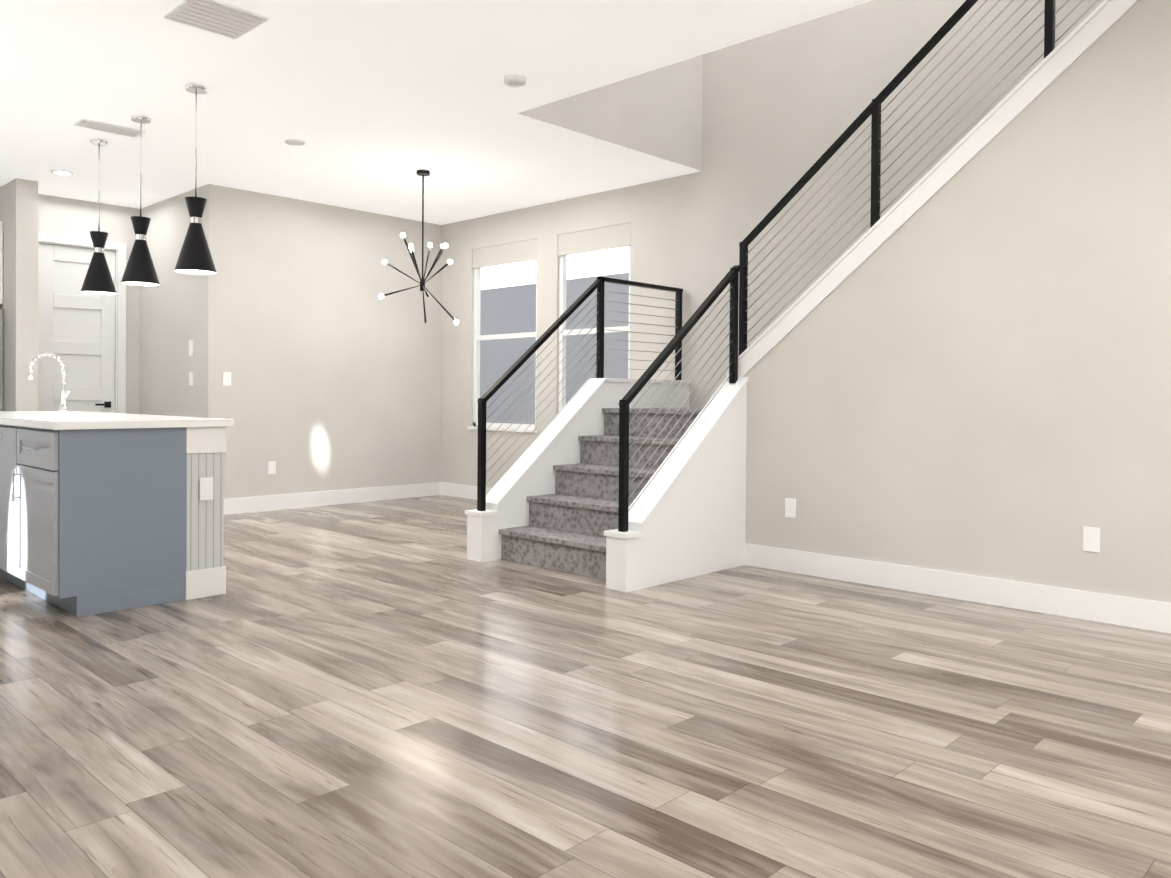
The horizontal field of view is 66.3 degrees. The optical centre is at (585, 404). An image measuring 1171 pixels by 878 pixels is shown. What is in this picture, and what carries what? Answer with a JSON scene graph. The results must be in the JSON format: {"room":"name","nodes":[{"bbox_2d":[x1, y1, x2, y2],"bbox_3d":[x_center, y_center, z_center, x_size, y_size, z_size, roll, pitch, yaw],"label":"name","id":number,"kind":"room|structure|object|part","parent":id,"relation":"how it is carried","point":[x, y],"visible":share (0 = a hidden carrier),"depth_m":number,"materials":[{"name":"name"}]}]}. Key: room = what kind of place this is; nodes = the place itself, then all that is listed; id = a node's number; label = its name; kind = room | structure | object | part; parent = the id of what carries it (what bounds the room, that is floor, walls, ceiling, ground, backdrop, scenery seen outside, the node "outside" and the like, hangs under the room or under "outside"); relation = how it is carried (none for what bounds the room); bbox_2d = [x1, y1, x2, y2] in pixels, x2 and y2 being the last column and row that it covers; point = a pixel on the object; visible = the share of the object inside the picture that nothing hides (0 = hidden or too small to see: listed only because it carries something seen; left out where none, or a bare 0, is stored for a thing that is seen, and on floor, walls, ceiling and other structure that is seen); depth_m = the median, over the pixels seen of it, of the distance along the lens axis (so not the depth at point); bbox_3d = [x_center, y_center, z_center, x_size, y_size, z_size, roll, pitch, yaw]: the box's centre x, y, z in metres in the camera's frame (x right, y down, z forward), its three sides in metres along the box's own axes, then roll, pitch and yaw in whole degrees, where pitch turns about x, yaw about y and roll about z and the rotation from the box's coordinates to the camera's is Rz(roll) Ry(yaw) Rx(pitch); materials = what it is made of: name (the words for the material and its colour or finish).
{"room":"living room","nodes":[
{"label":"living room","id":0,"kind":"room"},
{"bbox_2d":[0,178,37,410],"bbox_3d":[-5.303,-0.503,8.237,1.170,2.940,0.170,1,1,44],"label":"wall","id":1,"kind":"structure","parent":0,"point":[19,212],"depth_m":7.84,"materials":[{"name":"beige paint"}]},
{"bbox_2d":[38,194,139,413],"bbox_3d":[-4.900,-0.504,8.695,0.120,2.940,1.050,1,1,44],"label":"wall","id":2,"kind":"structure","parent":0,"point":[63,216],"depth_m":8.85,"materials":[{"name":"beige paint"}]},
{"bbox_2d":[38,233,125,413],"bbox_3d":[-4.914,-0.322,8.661,0.149,2.575,0.850,1,1,44],"label":"hall door","id":3,"kind":"structure","parent":2,"relation":"in","point":[77,331],"depth_m":8.66,"materials":[{"name":"white wood"}]},
{"bbox_3d":[-4.730,-0.004,8.794,0.060,0.060,0.155,1,1,44],"label":"handle","id":4,"kind":"part","parent":3,"relation":"part of","materials":[{"name":"black metal"}]},
{"bbox_2d":[140,184,441,498],"bbox_3d":[-3.035,-0.498,9.485,1.720,2.940,2.670,1,1,44],"label":"wall","id":5,"kind":"structure","parent":0,"point":[307,337],"depth_m":8.65,"materials":[{"name":"beige paint"}]},
{"bbox_2d":[189,372,192,384],"bbox_3d":[-3.594,-0.239,8.169,0.075,0.120,0.006,1,1,44],"label":"switch plate","id":6,"kind":"object","parent":5,"relation":"attached to","point":[190,373],"depth_m":8.16,"materials":[{"name":"white plastic"}]},
{"bbox_2d":[189,340,193,355],"bbox_3d":[-3.592,-0.519,8.166,0.090,0.140,0.006,1,1,44],"label":"switch plate","id":7,"kind":"object","parent":5,"relation":"attached to","point":[191,342],"depth_m":8.16,"materials":[{"name":"white plastic"}]},
{"bbox_2d":[223,372,230,385],"bbox_3d":[-3.220,-0.235,8.049,0.006,0.120,0.075,1,1,44],"label":"switch plate","id":8,"kind":"object","parent":5,"relation":"attached to","point":[226,375],"depth_m":8.05,"materials":[{"name":"white plastic"}]},
{"bbox_2d":[268,461,275,473],"bbox_3d":[-2.929,0.584,8.368,0.006,0.120,0.075,1,1,44],"label":"outlet","id":9,"kind":"object","parent":5,"relation":"attached to","point":[271,464],"depth_m":8.37,"materials":[{"name":"white plastic"}]},
{"bbox_2d":[224,482,439,514],"bbox_3d":[-2.472,0.912,8.846,0.014,0.140,2.520,1,1,44],"label":"baseboard","id":10,"kind":"structure","parent":5,"relation":"attached to","point":[322,498],"depth_m":8.77,"materials":[{"name":"white wood"}]},
{"bbox_2d":[0,0,871,224],"bbox_3d":[-0.628,-2.078,4.221,13.600,0.360,7.100,1,1,44],"label":"ceiling","id":11,"kind":"structure","parent":0,"point":[374,105],"depth_m":5.51,"materials":[{"name":"white paint"}]},
{"bbox_2d":[51,170,73,175],"bbox_3d":[-4.408,-1.955,7.549,0.170,0.008,0.170,1,1,44],"label":"recessed light","id":12,"kind":"object","parent":11,"relation":"in","point":[62,172],"visible":0.92,"depth_m":7.53,"materials":[{"name":"white"}]},
{"bbox_2d":[80,138,116,294],"bbox_3d":[-3.578,-1.383,6.589,0.240,1.119,0.240,1,1,44],"label":"pendant light","id":13,"kind":"object","parent":11,"relation":"hanging from","point":[98,280],"visible":1,"depth_m":6.55,"materials":[{"name":"black metal"}]},
{"bbox_3d":[-3.580,-1.046,6.593,0.240,0.445,0.240,1,1,44],"label":"lamp shade","id":14,"kind":"part","parent":13,"relation":"part of","materials":[{"name":"black metal"}]},
{"bbox_3d":[-3.576,-1.606,6.587,0.120,0.674,0.120,1,1,44],"label":"cord","id":15,"kind":"part","parent":13,"relation":"part of","materials":[{"name":"silver metal"}]},
{"bbox_2d":[74,118,145,137],"bbox_3d":[-3.319,-1.930,6.257,0.200,0.016,0.400,1,1,44],"label":"ceiling vent","id":16,"kind":"object","parent":11,"relation":"in","point":[108,127],"visible":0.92,"depth_m":6.23,"materials":[{"name":"white metal"}]},
{"bbox_2d":[121,115,159,285],"bbox_3d":[-2.992,-1.373,6.029,0.240,1.119,0.240,1,1,44],"label":"pendant light","id":17,"kind":"object","parent":11,"relation":"hanging from","point":[140,270],"visible":1,"depth_m":5.99,"materials":[{"name":"black metal"}]},
{"bbox_3d":[-2.995,-1.036,6.033,0.240,0.445,0.240,1,1,44],"label":"lamp shade","id":18,"kind":"part","parent":17,"relation":"part of","materials":[{"name":"black metal"}]},
{"bbox_3d":[-2.991,-1.596,6.027,0.120,0.674,0.120,1,1,44],"label":"cord","id":19,"kind":"part","parent":17,"relation":"part of","materials":[{"name":"silver metal"}]},
{"bbox_2d":[174,84,216,274],"bbox_3d":[-2.357,-1.363,5.421,0.240,1.119,0.240,1,1,44],"label":"pendant light","id":20,"kind":"object","parent":11,"relation":"hanging from","point":[195,257],"visible":1,"depth_m":5.38,"materials":[{"name":"black metal"}]},
{"bbox_3d":[-2.359,-1.026,5.424,0.240,0.445,0.240,1,1,44],"label":"lamp shade","id":21,"kind":"part","parent":20,"relation":"part of","materials":[{"name":"black metal"}]},
{"bbox_3d":[-2.355,-1.585,5.419,0.120,0.674,0.120,1,1,44],"label":"cord","id":22,"kind":"part","parent":20,"relation":"part of","materials":[{"name":"silver metal"}]},
{"bbox_2d":[164,0,267,38],"bbox_3d":[-1.814,-1.901,4.402,0.360,0.016,0.360,1,1,44],"label":"ceiling vent","id":23,"kind":"object","parent":11,"relation":"in","point":[222,19],"visible":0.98,"depth_m":4.38,"materials":[{"name":"white metal"}]},
{"bbox_2d":[285,139,304,145],"bbox_3d":[-2.131,-1.926,6.573,0.138,0.011,0.138,1,1,35],"label":"smoke detector","id":24,"kind":"object","parent":11,"relation":"attached to","point":[295,142],"depth_m":6.56,"materials":[{"name":"white plastic"}]},
{"bbox_2d":[379,169,458,324],"bbox_3d":[-1.351,-1.307,7.408,0.648,1.255,0.613,1,1,44],"label":"chandelier","id":25,"kind":"object","parent":11,"relation":"hanging from","point":[422,173],"visible":1,"depth_m":7.41,"materials":[{"name":"black metal"}]},
{"bbox_2d":[504,74,525,86],"bbox_3d":[-0.410,-1.886,5.218,0.128,0.039,0.128,1,1,35],"label":"smoke detector","id":26,"kind":"object","parent":11,"relation":"attached to","point":[514,80],"depth_m":5.18,"materials":[{"name":"white plastic"}]},
{"bbox_2d":[465,378,690,561],"bbox_3d":[0.035,0.410,6.686,0.174,1.225,2.229,1,1,44],"label":"wall","id":27,"kind":"structure","parent":0,"point":[530,472],"depth_m":6.31,"materials":[{"name":"white paint"}]},
{"bbox_2d":[477,277,682,510],"bbox_3d":[0.043,-0.133,6.684,0.045,1.661,2.150,1,1,44],"label":"railing","id":28,"kind":"object","parent":27,"relation":"on","point":[598,284],"visible":0.96,"depth_m":6.48,"materials":[{"name":"black metal"}]},
{"bbox_2d":[0,495,1170,877],"bbox_3d":[-0.441,1.102,4.327,16.000,0.120,9.500,1,1,44],"label":"floor","id":29,"kind":"structure","parent":0,"point":[392,689],"depth_m":2.96,"materials":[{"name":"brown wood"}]},
{"bbox_2d":[0,309,2,410],"bbox_3d":[-5.753,0.042,7.914,0.731,1.810,0.910,1,1,44],"label":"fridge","id":30,"kind":"object","parent":29,"relation":"on","point":[1,359],"visible":0.54,"depth_m":8.01,"materials":[{"name":"grey metal"}]},
{"bbox_2d":[0,421,225,616],"bbox_3d":[-3.198,0.556,5.461,2.648,0.910,0.869,1,1,44],"label":"kitchen island","id":31,"kind":"object","parent":29,"relation":"on","point":[102,512],"depth_m":4.55,"materials":[{"name":"blue"}]},
{"bbox_2d":[0,409,233,428],"bbox_3d":[-3.178,0.081,5.478,2.690,0.040,0.871,1,1,44],"label":"island countertop","id":32,"kind":"structure","parent":31,"relation":"on","point":[63,418],"depth_m":4.70,"materials":[{"name":"white stone"}]},
{"bbox_2d":[28,353,69,413],"bbox_3d":[-3.488,-0.143,5.832,0.099,0.395,0.228,1,1,44],"label":"faucet","id":33,"kind":"object","parent":32,"relation":"on","point":[62,410],"depth_m":5.89,"materials":[{"name":"silver metal"}]},
{"bbox_2d":[199,477,213,500],"bbox_3d":[-2.021,0.446,4.779,0.006,0.120,0.070,1,1,44],"label":"outlet","id":34,"kind":"object","parent":31,"relation":"attached to","point":[206,484],"depth_m":4.78,"materials":[{"name":"white plastic"}]},
{"bbox_2d":[499,408,702,579],"bbox_3d":[1.621,-0.652,5.272,4.067,3.400,2.073,1,1,44],"label":"staircase","id":35,"kind":"structure","parent":29,"relation":"on","point":[573,518],"depth_m":5.96,"materials":[{"name":"grey carpet"}]},
{"bbox_2d":[517,54,702,113],"bbox_3d":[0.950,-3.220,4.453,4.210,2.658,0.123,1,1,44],"label":"wall","id":36,"kind":"structure","parent":0,"point":[661,70],"depth_m":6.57,"materials":[{"name":"beige paint"}]},
{"bbox_2d":[521,58,702,170],"bbox_3d":[0.227,-3.247,6.652,0.124,2.658,1.999,1,1,44],"label":"wall","id":37,"kind":"structure","parent":0,"point":[657,112],"depth_m":6.86,"materials":[{"name":"beige paint"}]},
{"bbox_2d":[604,377,748,591],"bbox_3d":[0.579,0.428,5.446,0.174,1.221,1.190,1,1,44],"label":"wall","id":38,"kind":"structure","parent":0,"point":[687,515],"depth_m":5.45,"materials":[{"name":"white paint"}]},
{"bbox_2d":[618,265,740,531],"bbox_3d":[0.598,-0.099,5.457,0.045,1.625,1.144,1,1,44],"label":"railing","id":39,"kind":"object","parent":38,"relation":"on","point":[731,277],"visible":1,"depth_m":5.36,"materials":[{"name":"black metal"}]},
{"bbox_2d":[440,0,1103,487],"bbox_3d":[1.168,-1.774,7.223,7.690,5.600,0.120,1,1,44],"label":"wall","id":40,"kind":"structure","parent":0,"point":[784,108],"depth_m":6.96,"materials":[{"name":"beige paint"}]},
{"bbox_2d":[440,482,490,499],"bbox_3d":[-0.426,0.930,8.664,3.220,0.140,0.014,1,1,44],"label":"baseboard","id":41,"kind":"structure","parent":40,"relation":"attached to","point":[446,489],"depth_m":9.53,"materials":[{"name":"white wood"}]},
{"bbox_2d":[468,260,537,432],"bbox_3d":[-0.801,-0.683,9.097,1.060,1.890,0.140,1,1,44],"label":"window","id":42,"kind":"structure","parent":40,"relation":"in","point":[478,338],"depth_m":9.40,"materials":[{"name":"white"}]},
{"bbox_2d":[473,239,536,268],"bbox_3d":[-0.818,-1.526,9.064,0.990,0.198,0.024,1,1,44],"label":"window blind","id":43,"kind":"object","parent":40,"relation":"attached to","point":[520,251],"visible":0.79,"depth_m":9.04,"materials":[{"name":"white fabric"}]},
{"bbox_2d":[558,223,630,255],"bbox_3d":[0.077,-1.511,8.207,0.910,0.198,0.024,1,1,44],"label":"window blind","id":44,"kind":"object","parent":40,"relation":"attached to","point":[604,238],"visible":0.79,"depth_m":8.18,"materials":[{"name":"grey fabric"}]},
{"bbox_2d":[559,246,630,411],"bbox_3d":[0.095,-0.667,8.240,0.980,1.890,0.140,1,1,44],"label":"window","id":45,"kind":"structure","parent":40,"relation":"in","point":[562,304],"depth_m":8.52,"materials":[{"name":"white"}]},
{"bbox_2d":[743,0,1170,602],"bbox_3d":[3.453,-1.171,3.597,6.820,4.500,0.120,1,1,44],"label":"wall","id":46,"kind":"structure","parent":0,"point":[965,368],"depth_m":4.68,"materials":[{"name":"beige paint"}]},
{"bbox_2d":[785,498,795,517],"bbox_3d":[1.279,0.643,5.596,0.075,0.120,0.006,1,1,44],"label":"outlet","id":47,"kind":"object","parent":46,"relation":"attached to","point":[790,504],"depth_m":5.59,"materials":[{"name":"white plastic"}]},
{"bbox_2d":[726,0,1138,378],"bbox_3d":[2.006,-1.272,4.983,2.810,2.399,0.160,1,1,44],"label":"trim","id":48,"kind":"structure","parent":46,"relation":"attached to","point":[1095,25],"depth_m":4.92,"materials":[{"name":"white wood"}]},
{"bbox_2d":[739,0,1098,355],"bbox_3d":[2.027,-1.757,4.961,2.759,2.946,0.045,1,1,44],"label":"railing","id":49,"kind":"object","parent":48,"relation":"on","point":[873,107],"visible":0.98,"depth_m":5.25,"materials":[{"name":"black metal"}]},
{"bbox_2d":[744,543,1170,632],"bbox_3d":[2.064,0.986,4.839,2.849,0.140,0.013,1,1,44],"label":"baseboard","id":50,"kind":"structure","parent":46,"relation":"attached to","point":[1152,615],"depth_m":4.81,"materials":[{"name":"white wood"}]},
{"bbox_2d":[1083,526,1099,551],"bbox_3d":[2.500,0.663,4.427,0.075,0.120,0.006,1,1,44],"label":"outlet","id":51,"kind":"object","parent":46,"relation":"attached to","point":[1091,539],"depth_m":4.42,"materials":[{"name":"white plastic"}]},
{"bbox_3d":[-6.115,-0.508,8.149,0.120,2.940,1.080,1,1,44],"label":"wall","id":52,"kind":"structure","parent":0,"visible":0},
{"bbox_2d":[0,221,2,304],"bbox_3d":[-5.771,-1.278,7.901,0.691,0.750,0.958,1,1,44],"label":"upper cabinet","id":53,"kind":"object","parent":52,"relation":"attached to","point":[1,262],"visible":1,"depth_m":8.02,"materials":[{"name":"white wood"}]},
{"label":"outside","id":54,"kind":"structure","parent":0,"visible":0},
{"bbox_2d":[481,246,628,289],"bbox_3d":[4.113,-6.013,18.360,32.000,14.100,0.100,1,1,44],"label":"sky","id":55,"kind":"structure","parent":54,"point":[600,262],"depth_m":22.52,"materials":[{"name":"white"}]},
{"bbox_3d":[0.030,1.185,6.991,70.000,0.070,70.000,1,1,44],"label":"ground","id":56,"kind":"structure","parent":54,"visible":0},
{"bbox_2d":[480,272,628,423],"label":"windows","id":57,"kind":"structure","parent":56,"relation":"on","point":[508,310],"depth_m":13.35,"materials":[{"name":"grey glass"}]}
]}

